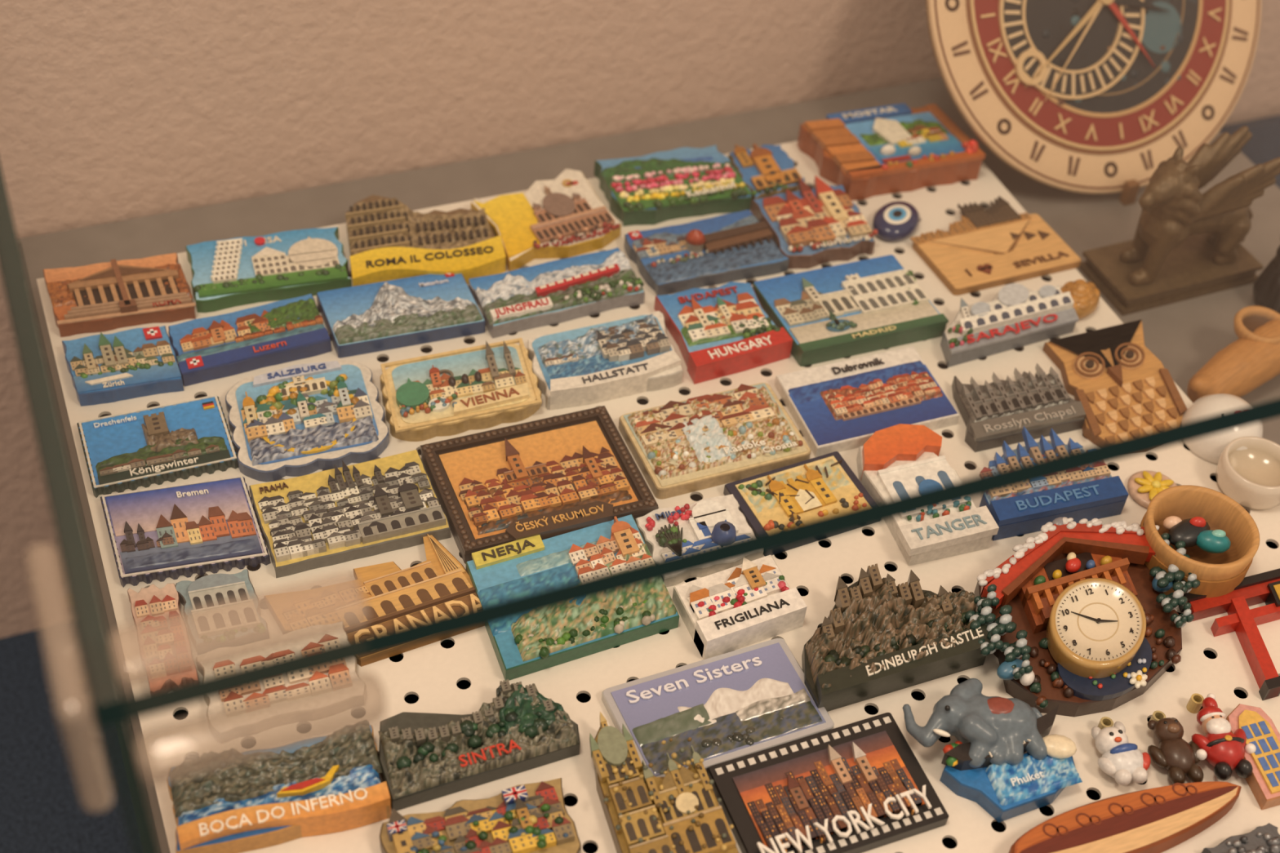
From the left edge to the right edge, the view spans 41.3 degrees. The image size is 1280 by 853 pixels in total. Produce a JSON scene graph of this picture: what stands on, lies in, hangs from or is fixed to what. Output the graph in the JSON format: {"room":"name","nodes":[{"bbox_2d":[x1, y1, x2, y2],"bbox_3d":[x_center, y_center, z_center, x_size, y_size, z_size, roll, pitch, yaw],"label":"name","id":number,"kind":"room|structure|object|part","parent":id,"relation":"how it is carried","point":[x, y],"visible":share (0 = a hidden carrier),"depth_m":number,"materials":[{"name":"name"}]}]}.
{"room":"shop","nodes":[
{"label":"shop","id":0,"kind":"room"},
{"bbox_2d":[0,620,131,852],"bbox_3d":[0.365,0.663,0.499,3.700,0.001,1.874,-13,48,-18],"label":"floor","id":1,"kind":"structure","parent":0,"point":[58,794],"depth_m":0.92,"materials":[{"name":"blue carpet"}]},
{"bbox_2d":[0,78,1279,852],"bbox_3d":[0.085,0.033,0.735,0.630,0.511,0.511,-13,48,-18],"label":"glass display case","id":2,"kind":"object","parent":1,"relation":"on","point":[1184,335],"visible":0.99,"depth_m":0.73,"materials":[{"name":"clear glass"}]},
{"bbox_3d":[-0.198,-0.012,0.566,0.005,0.222,0.449,-13,48,-18],"label":"glass","id":3,"kind":"part","parent":2,"relation":"part of","materials":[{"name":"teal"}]},
{"bbox_3d":[0.096,-0.160,0.581,0.622,0.008,0.449,-13,48,-18],"label":"glass","id":4,"kind":"part","parent":2,"relation":"part of","materials":[{"name":"teal"}]},
{"bbox_2d":[36,141,1279,852],"bbox_3d":[0.030,0.045,0.679,0.458,0.015,0.457,-13,48,-18],"label":"pegboard","id":5,"kind":"object","parent":2,"relation":"on","point":[457,674],"visible":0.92,"depth_m":0.64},
{"bbox_2d":[43,253,195,337],"bbox_3d":[-0.227,-0.059,0.740,0.058,0.011,0.044,-13,48,-18],"label":"magnet","id":6,"kind":"object","parent":5,"relation":"on","point":[100,297],"visible":1,"depth_m":0.73,"materials":[{"name":"ceramic"}]},
{"bbox_2d":[62,325,183,406],"bbox_3d":[-0.216,-0.026,0.709,0.043,0.010,0.038,-13,48,-18],"label":"magnet","id":7,"kind":"object","parent":5,"relation":"on","point":[136,362],"visible":1,"depth_m":0.70,"materials":[{"name":"ceramic"}]},
{"bbox_2d":[76,394,238,497],"bbox_3d":[-0.193,0.006,0.679,0.056,0.009,0.040,-13,48,-18],"label":"magnet","id":8,"kind":"object","parent":5,"relation":"on","point":[131,451],"visible":1,"depth_m":0.68,"materials":[{"name":"ceramic"}]},
{"bbox_2d":[127,583,198,691],"bbox_3d":[-0.172,0.075,0.611,0.018,0.010,0.050,-13,48,-18],"label":"magnet","id":9,"kind":"object","parent":5,"relation":"on","point":[166,654],"visible":0.98,"depth_m":0.61,"materials":[{"name":"paint"}]},
{"bbox_2d":[100,475,270,587],"bbox_3d":[-0.174,0.039,0.649,0.054,0.007,0.050,-13,48,-18],"label":"magnet","id":10,"kind":"object","parent":5,"relation":"on","point":[162,533],"visible":1,"depth_m":0.65,"materials":[{"name":"ceramic"}]},
{"bbox_2d":[175,568,269,655],"bbox_3d":[-0.153,0.067,0.622,0.028,0.009,0.034,-13,48,-18],"label":"magnet","id":11,"kind":"object","parent":5,"relation":"on","point":[220,611],"visible":1,"depth_m":0.62,"materials":[{"name":"ceramic"}]},
{"bbox_2d":[168,293,331,386],"bbox_3d":[-0.167,-0.038,0.725,0.064,0.010,0.035,-13,48,-18],"label":"magnet","id":12,"kind":"object","parent":5,"relation":"on","point":[212,348],"visible":1,"depth_m":0.72,"materials":[{"name":"ceramic"}]},
{"bbox_2d":[185,226,351,312],"bbox_3d":[-0.166,-0.072,0.759,0.069,0.010,0.041,-10,47,-15],"label":"magnet","id":13,"kind":"object","parent":5,"relation":"on","point":[231,273],"visible":1,"depth_m":0.75,"materials":[{"name":"ceramic"}]},
{"bbox_2d":[166,720,391,852],"bbox_3d":[-0.121,0.121,0.568,0.070,0.013,0.036,-9,47,-15],"label":"magnet","id":14,"kind":"object","parent":5,"relation":"on","point":[231,801],"visible":1,"depth_m":0.56,"materials":[{"name":"paint"}]},
{"bbox_2d":[195,621,366,743],"bbox_3d":[-0.128,0.089,0.602,0.055,0.008,0.038,-13,48,-18],"label":"magnet","id":15,"kind":"object","parent":5,"relation":"on","point":[330,691],"visible":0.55,"depth_m":0.60,"materials":[{"name":"paint"}]},
{"bbox_2d":[225,360,389,482],"bbox_3d":[-0.136,-0.005,0.694,0.064,0.010,0.057,-13,48,-18],"label":"magnet","id":16,"kind":"object","parent":5,"relation":"on","point":[300,420],"visible":1,"depth_m":0.69,"materials":[{"name":"ceramic"}]},
{"bbox_2d":[248,449,450,577],"bbox_3d":[-0.113,0.032,0.660,0.069,0.010,0.046,-13,48,-18],"label":"magnet","id":17,"kind":"object","parent":5,"relation":"on","point":[344,513],"visible":1,"depth_m":0.66,"materials":[{"name":"ceramic"}]},
{"bbox_2d":[263,533,481,666],"bbox_3d":[-0.096,0.067,0.630,0.071,0.006,0.049,-21,51,-25],"label":"magnet","id":18,"kind":"object","parent":5,"relation":"on","point":[383,597],"visible":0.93,"depth_m":0.63,"materials":[{"name":"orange ceramic"}]},
{"bbox_2d":[316,273,485,358],"bbox_3d":[-0.105,-0.051,0.744,0.065,0.011,0.040,-13,48,-18],"label":"magnet","id":19,"kind":"object","parent":5,"relation":"on","point":[382,316],"visible":1,"depth_m":0.74,"materials":[{"name":"ceramic"}]},
{"bbox_2d":[345,194,505,286],"bbox_3d":[-0.100,-0.088,0.782,0.069,0.009,0.064,-5,46,-11],"label":"magnet","id":20,"kind":"object","parent":5,"relation":"on","point":[388,241],"visible":1,"depth_m":0.77,"materials":[{"name":"ceramic"}]},
{"bbox_2d":[379,337,542,441],"bbox_3d":[-0.075,-0.017,0.712,0.068,0.012,0.043,-13,48,-18],"label":"magnet","id":21,"kind":"object","parent":5,"relation":"on","point":[487,385],"visible":1,"depth_m":0.71,"materials":[{"name":"ceramic"}]},
{"bbox_2d":[377,679,580,810],"bbox_3d":[-0.057,0.106,0.589,0.070,0.014,0.034,-13,48,-18],"label":"magnet","id":22,"kind":"object","parent":5,"relation":"on","point":[424,757],"visible":1,"depth_m":0.58,"materials":[{"name":"ceramic"}]},
{"bbox_2d":[379,777,581,852],"bbox_3d":[-0.052,0.138,0.559,0.067,0.012,0.040,-13,48,-18],"label":"magnet","id":23,"kind":"object","parent":5,"relation":"on","point":[534,817],"visible":1,"depth_m":0.56,"materials":[{"name":"paint"}]},
{"bbox_2d":[420,405,657,564],"bbox_3d":[-0.041,0.022,0.677,0.081,0.010,0.061,-13,48,-18],"label":"magnet","id":24,"kind":"object","parent":5,"relation":"on","point":[554,476],"visible":1,"depth_m":0.67,"materials":[{"name":"paint"}]},
{"bbox_2d":[471,168,621,271],"bbox_3d":[-0.045,-0.099,0.799,0.060,0.010,0.054,-18,49,-22],"label":"magnet","id":25,"kind":"object","parent":5,"relation":"on","point":[563,216],"visible":1,"depth_m":0.79,"materials":[{"name":"ceramic"}]},
{"bbox_2d":[468,247,644,338],"bbox_3d":[-0.037,-0.062,0.762,0.075,0.011,0.036,-13,48,-18],"label":"magnet","id":26,"kind":"object","parent":5,"relation":"on","point":[557,291],"visible":1,"depth_m":0.76,"materials":[{"name":"ceramic"}]},
{"bbox_2d":[466,514,679,680],"bbox_3d":[-0.026,0.062,0.638,0.071,0.011,0.056,-13,48,-18],"label":"magnet","id":27,"kind":"object","parent":5,"relation":"on","point":[523,646],"visible":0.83,"depth_m":0.63,"materials":[{"name":"ceramic"}]},
{"bbox_2d":[527,311,683,410],"bbox_3d":[-0.014,-0.030,0.731,0.067,0.013,0.041,-13,48,-18],"label":"magnet","id":28,"kind":"object","parent":5,"relation":"on","point":[633,355],"visible":1,"depth_m":0.72,"materials":[{"name":"ceramic"}]},
{"bbox_2d":[589,711,738,852],"bbox_3d":[0.004,0.124,0.579,0.041,0.012,0.066,-13,48,-18],"label":"magnet","id":29,"kind":"object","parent":5,"relation":"on","point":[679,811],"visible":1,"depth_m":0.57,"materials":[{"name":"paint"}]},
{"bbox_2d":[593,145,751,226],"bbox_3d":[0.015,-0.118,0.822,0.067,0.013,0.048,-13,48,-18],"label":"magnet","id":30,"kind":"object","parent":5,"relation":"on","point":[653,188],"visible":1,"depth_m":0.81,"materials":[{"name":"ceramic"}]},
{"bbox_2d":[635,493,763,587],"bbox_3d":[0.023,0.041,0.662,0.045,0.014,0.035,-13,48,-18],"label":"magnet","id":31,"kind":"object","parent":5,"relation":"on","point":[666,532],"visible":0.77,"depth_m":0.66,"materials":[{"name":"ceramic"}]},
{"bbox_2d":[623,209,789,295],"bbox_3d":[0.031,-0.085,0.787,0.068,0.017,0.040,-13,48,-18],"label":"magnet","id":32,"kind":"object","parent":5,"relation":"on","point":[734,246],"visible":1,"depth_m":0.78,"materials":[{"name":"ceramic"}]},
{"bbox_2d":[618,382,811,499],"bbox_3d":[0.031,0.004,0.703,0.069,0.010,0.045,-13,48,-18],"label":"magnet","id":33,"kind":"object","parent":5,"relation":"on","point":[708,441],"visible":1,"depth_m":0.70,"materials":[{"name":"ceramic"}]},
{"bbox_2d":[601,638,834,777],"bbox_3d":[0.028,0.101,0.608,0.074,0.006,0.044,-13,48,-18],"label":"magnet","id":34,"kind":"object","parent":5,"relation":"on","point":[756,698],"visible":1,"depth_m":0.61,"materials":[{"name":"ceramic"}]},
{"bbox_2d":[653,281,792,384],"bbox_3d":[0.036,-0.044,0.751,0.047,0.012,0.051,-13,48,-18],"label":"magnet","id":35,"kind":"object","parent":5,"relation":"on","point":[725,330],"visible":1,"depth_m":0.74,"materials":[{"name":"ceramic"}]},
{"bbox_2d":[671,555,807,659],"bbox_3d":[0.037,0.066,0.639,0.042,0.012,0.034,-13,48,-18],"label":"magnet","id":36,"kind":"object","parent":5,"relation":"on","point":[750,602],"visible":1,"depth_m":0.63,"materials":[{"name":"ceramic"}]},
{"bbox_2d":[728,143,804,203],"bbox_3d":[0.062,-0.125,0.836,0.032,0.010,0.041,-13,48,-18],"label":"magnet","id":37,"kind":"object","parent":5,"relation":"on","point":[767,171],"visible":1,"depth_m":0.83,"materials":[{"name":"ceramic"}]},
{"bbox_2d":[723,451,875,556],"bbox_3d":[0.066,0.030,0.682,0.053,0.008,0.037,-16,49,-20],"label":"magnet","id":38,"kind":"object","parent":5,"relation":"on","point":[824,485],"visible":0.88,"depth_m":0.68,"materials":[{"name":"ceramic"}]},
{"bbox_2d":[751,175,877,269],"bbox_3d":[0.082,-0.099,0.810,0.051,0.012,0.053,-13,48,-18],"label":"magnet","id":39,"kind":"object","parent":5,"relation":"on","point":[820,224],"visible":1,"depth_m":0.80,"materials":[{"name":"ceramic"}]},
{"bbox_2d":[706,712,948,852],"bbox_3d":[0.065,0.126,0.585,0.073,0.008,0.046,-13,48,-18],"label":"magnet","id":40,"kind":"object","parent":5,"relation":"on","point":[857,787],"visible":1,"depth_m":0.58,"materials":[{"name":"paint"}]},
{"bbox_2d":[752,254,948,366],"bbox_3d":[0.095,-0.054,0.767,0.074,0.011,0.052,-13,48,-18],"label":"magnet","id":41,"kind":"object","parent":5,"relation":"on","point":[845,310],"visible":1,"depth_m":0.76,"materials":[{"name":"ceramic"}]},
{"bbox_2d":[774,346,959,457],"bbox_3d":[0.097,-0.012,0.727,0.069,0.009,0.046,-13,48,-18],"label":"magnet","id":42,"kind":"object","parent":5,"relation":"on","point":[837,406],"visible":1,"depth_m":0.72,"materials":[{"name":"ceramic"}]},
{"bbox_2d":[796,102,985,200],"bbox_3d":[0.125,-0.140,0.851,0.078,0.019,0.054,-13,48,-18],"label":"magnet","id":43,"kind":"object","parent":5,"relation":"on","point":[893,148],"visible":1,"depth_m":0.84,"materials":[{"name":"ceramic"}]},
{"bbox_2d":[871,200,919,241],"bbox_3d":[0.123,-0.099,0.817,0.026,0.008,0.024,-13,48,-18],"label":"magnet","id":44,"kind":"object","parent":5,"relation":"on","point":[895,221],"visible":1,"depth_m":0.81,"materials":[{"name":"glass"}]},
{"bbox_2d":[801,563,991,711],"bbox_3d":[0.090,0.074,0.633,0.076,0.018,0.049,-13,48,-18],"label":"magnet","id":45,"kind":"object","parent":5,"relation":"on","point":[879,637],"visible":1,"depth_m":0.62,"materials":[{"name":"ceramic"}]},
{"bbox_2d":[856,423,999,565],"bbox_3d":[0.112,0.026,0.687,0.042,0.012,0.064,-13,48,-18],"label":"magnet","id":46,"kind":"object","parent":5,"relation":"on","point":[900,460],"visible":0.84,"depth_m":0.68,"materials":[{"name":"ceramic"}]},
{"bbox_2d":[902,678,1082,822],"bbox_3d":[0.126,0.110,0.597,0.056,0.022,0.049,-13,48,-18],"label":"magnet","id":47,"kind":"object","parent":5,"relation":"on","point":[988,766],"visible":1,"depth_m":0.59,"materials":[{"name":"ceramic"}]},
{"bbox_3d":[0.117,0.101,0.596,0.031,0.006,0.010,-13,48,-18],"label":"elephant trim","id":48,"kind":"part","parent":47,"relation":"part of","materials":[{"name":"ceramic"}]},
{"bbox_2d":[910,195,1081,295],"bbox_3d":[0.166,-0.088,0.812,0.073,0.006,0.056,-13,48,-18],"label":"magnet","id":49,"kind":"object","parent":5,"relation":"on","point":[995,246],"visible":1,"depth_m":0.81,"materials":[{"name":"brown wood"}]},
{"bbox_2d":[940,283,1079,367],"bbox_3d":[0.164,-0.050,0.769,0.074,0.012,0.034,-13,48,-18],"label":"magnet","id":50,"kind":"object","parent":5,"relation":"on","point":[1018,316],"visible":1,"depth_m":0.76,"materials":[{"name":"ceramic"}]},
{"bbox_2d":[951,363,1085,452],"bbox_3d":[0.159,-0.011,0.732,0.056,0.009,0.041,-13,48,-18],"label":"magnet","id":51,"kind":"object","parent":5,"relation":"on","point":[993,413],"visible":1,"depth_m":0.72,"materials":[{"name":"grey ceramic"}]},
{"bbox_2d":[979,426,1128,541],"bbox_3d":[0.163,0.021,0.697,0.061,0.013,0.047,-13,48,-18],"label":"magnet","id":52,"kind":"object","parent":5,"relation":"on","point":[1089,493],"visible":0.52,"depth_m":0.69,"materials":[{"name":"ceramic"}]},
{"bbox_2d":[1060,279,1100,319],"bbox_3d":[0.202,-0.060,0.782,0.024,0.013,0.020,-13,48,-18],"label":"magnet","id":53,"kind":"object","parent":5,"relation":"on","point":[1085,295],"visible":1,"depth_m":0.78,"materials":[{"name":"ceramic"}]},
{"bbox_2d":[964,516,1199,717],"bbox_3d":[0.169,0.069,0.645,0.102,0.020,0.078,-13,48,-18],"label":"magnet","id":54,"kind":"object","parent":5,"relation":"on","point":[1078,622],"visible":1,"depth_m":0.64,"materials":[{"name":"paint"}]},
{"bbox_2d":[1042,319,1186,445],"bbox_3d":[0.210,-0.019,0.746,0.051,0.008,0.079,-4,45,-9],"label":"magnet","id":55,"kind":"object","parent":5,"relation":"on","point":[1123,390],"visible":0.97,"depth_m":0.74,"materials":[{"name":"brown wood"}]},
{"bbox_2d":[1091,716,1151,786],"bbox_3d":[0.170,0.115,0.604,0.019,0.014,0.028,-13,48,-18],"label":"charm","id":56,"kind":"object","parent":5,"relation":"on","point":[1121,759],"visible":1,"depth_m":0.60,"materials":[{"name":"paint"}]},
{"bbox_2d":[1008,781,1241,852],"bbox_3d":[0.167,0.138,0.583,0.093,0.009,0.022,-13,48,-18],"label":"magnet","id":57,"kind":"object","parent":5,"relation":"on","point":[1159,820],"visible":1,"depth_m":0.58,"materials":[{"name":"brown wood"}]},
{"bbox_2d":[1127,470,1177,508],"bbox_3d":[0.213,0.025,0.703,0.022,0.006,0.022,-13,48,-18],"label":"badge","id":58,"kind":"object","parent":5,"relation":"on","point":[1143,486],"visible":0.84,"depth_m":0.70,"materials":[{"name":"ceramic"}]},
{"bbox_2d":[1146,711,1204,784],"bbox_3d":[0.191,0.114,0.607,0.019,0.013,0.031,-13,48,-18],"label":"charm","id":59,"kind":"object","parent":5,"relation":"on","point":[1173,753],"visible":1,"depth_m":0.60,"materials":[{"name":"paint"}]},
{"bbox_2d":[1139,484,1259,597],"bbox_3d":[0.218,0.047,0.669,0.044,0.024,0.044,-13,48,-18],"label":"bowl","id":60,"kind":"object","parent":5,"relation":"on","point":[1221,539],"visible":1,"depth_m":0.67,"materials":[{"name":"brown wood"}]},
{"bbox_2d":[1163,515,1231,553],"bbox_3d":[0.218,0.042,0.666,0.026,0.010,0.016,10,45,4],"label":"beads","id":61,"kind":"object","parent":60,"relation":"on","point":[1200,534],"depth_m":0.66,"materials":[{"name":"paint"}]},
{"bbox_2d":[1186,693,1256,781],"bbox_3d":[0.206,0.111,0.611,0.023,0.013,0.037,-13,48,-18],"label":"charm","id":62,"kind":"object","parent":5,"relation":"on","point":[1223,749],"visible":1,"depth_m":0.60,"materials":[{"name":"ceramic"}]},
{"bbox_2d":[1181,393,1262,464],"bbox_3d":[0.249,-0.002,0.724,0.035,0.020,0.035,-13,48,-18],"label":"white love paperweight","id":63,"kind":"object","parent":5,"relation":"on","point":[1209,448],"visible":0.61,"depth_m":0.72,"materials":[{"name":"ceramic"}]},
{"bbox_2d":[1178,568,1279,700],"bbox_3d":[0.257,0.075,0.656,0.084,0.008,0.051,-13,48,-18],"label":"magnet","id":64,"kind":"object","parent":5,"relation":"on","point":[1264,587],"visible":0.99,"depth_m":0.66,"materials":[{"name":"paint"}]},
{"bbox_2d":[1201,822,1279,852],"bbox_3d":[0.208,0.146,0.580,0.031,0.008,0.015,-13,48,-18],"label":"magnet","id":65,"kind":"object","parent":5,"relation":"on","point":[1265,838],"visible":1,"depth_m":0.58},
{"bbox_2d":[1215,436,1279,510],"bbox_3d":[0.256,0.020,0.706,0.032,0.015,0.032,-13,48,-18],"label":"ceramic dish","id":66,"kind":"object","parent":5,"relation":"on","point":[1236,476],"visible":0.98,"depth_m":0.70,"materials":[{"name":"white ceramic"}]},
{"bbox_2d":[1226,703,1279,810],"bbox_3d":[0.224,0.117,0.611,0.018,0.007,0.041,-5,46,-11],"label":"magnet","id":67,"kind":"object","parent":5,"relation":"on","point":[1264,782],"visible":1,"depth_m":0.61,"materials":[{"name":"paint"}]},
{"bbox_2d":[925,0,1261,205],"bbox_3d":[0.233,-0.214,0.858,0.196,0.159,0.130,-13,48,-18],"label":"clock","id":68,"kind":"object","parent":2,"relation":"on","point":[1082,96],"visible":1,"depth_m":0.86,"materials":[{"name":"paint"}]},
{"bbox_2d":[1078,125,1279,315],"bbox_3d":[0.262,-0.101,0.807,0.082,0.076,0.040,-13,48,-18],"label":"figurine","id":69,"kind":"object","parent":2,"relation":"on","point":[1185,245],"visible":1,"depth_m":0.81,"materials":[{"name":"brown metal"}]},
{"bbox_2d":[1186,306,1279,403],"bbox_3d":[0.274,-0.032,0.773,0.080,0.026,0.031,-23,52,-26],"label":"clog","id":70,"kind":"object","parent":2,"relation":"on","point":[1252,360],"visible":0.88,"depth_m":0.76,"materials":[{"name":"brown wood"}]},
{"bbox_2d":[1253,245,1279,312],"bbox_3d":[0.311,-0.075,0.809,0.031,0.047,0.022,-13,48,-18],"label":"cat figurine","id":71,"kind":"object","parent":2,"relation":"on","point":[1266,287],"visible":0.86,"depth_m":0.81,"materials":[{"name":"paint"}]},
{"bbox_2d":[1219,114,1279,188],"bbox_3d":[0.701,0.017,1.029,0.670,0.216,0.572,-13,48,-18],"label":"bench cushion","id":72,"kind":"object","parent":1,"relation":"on","point":[1264,145],"visible":0.02,"depth_m":1.04,"materials":[{"name":"fabric"}]},
{"bbox_2d":[0,0,1279,638],"bbox_3d":[0.085,-0.637,0.432,3.700,1.894,0.001,-13,48,-18],"label":"wall","id":73,"kind":"structure","parent":0,"point":[111,110],"depth_m":0.82,"materials":[{"name":"paint"}]}
]}

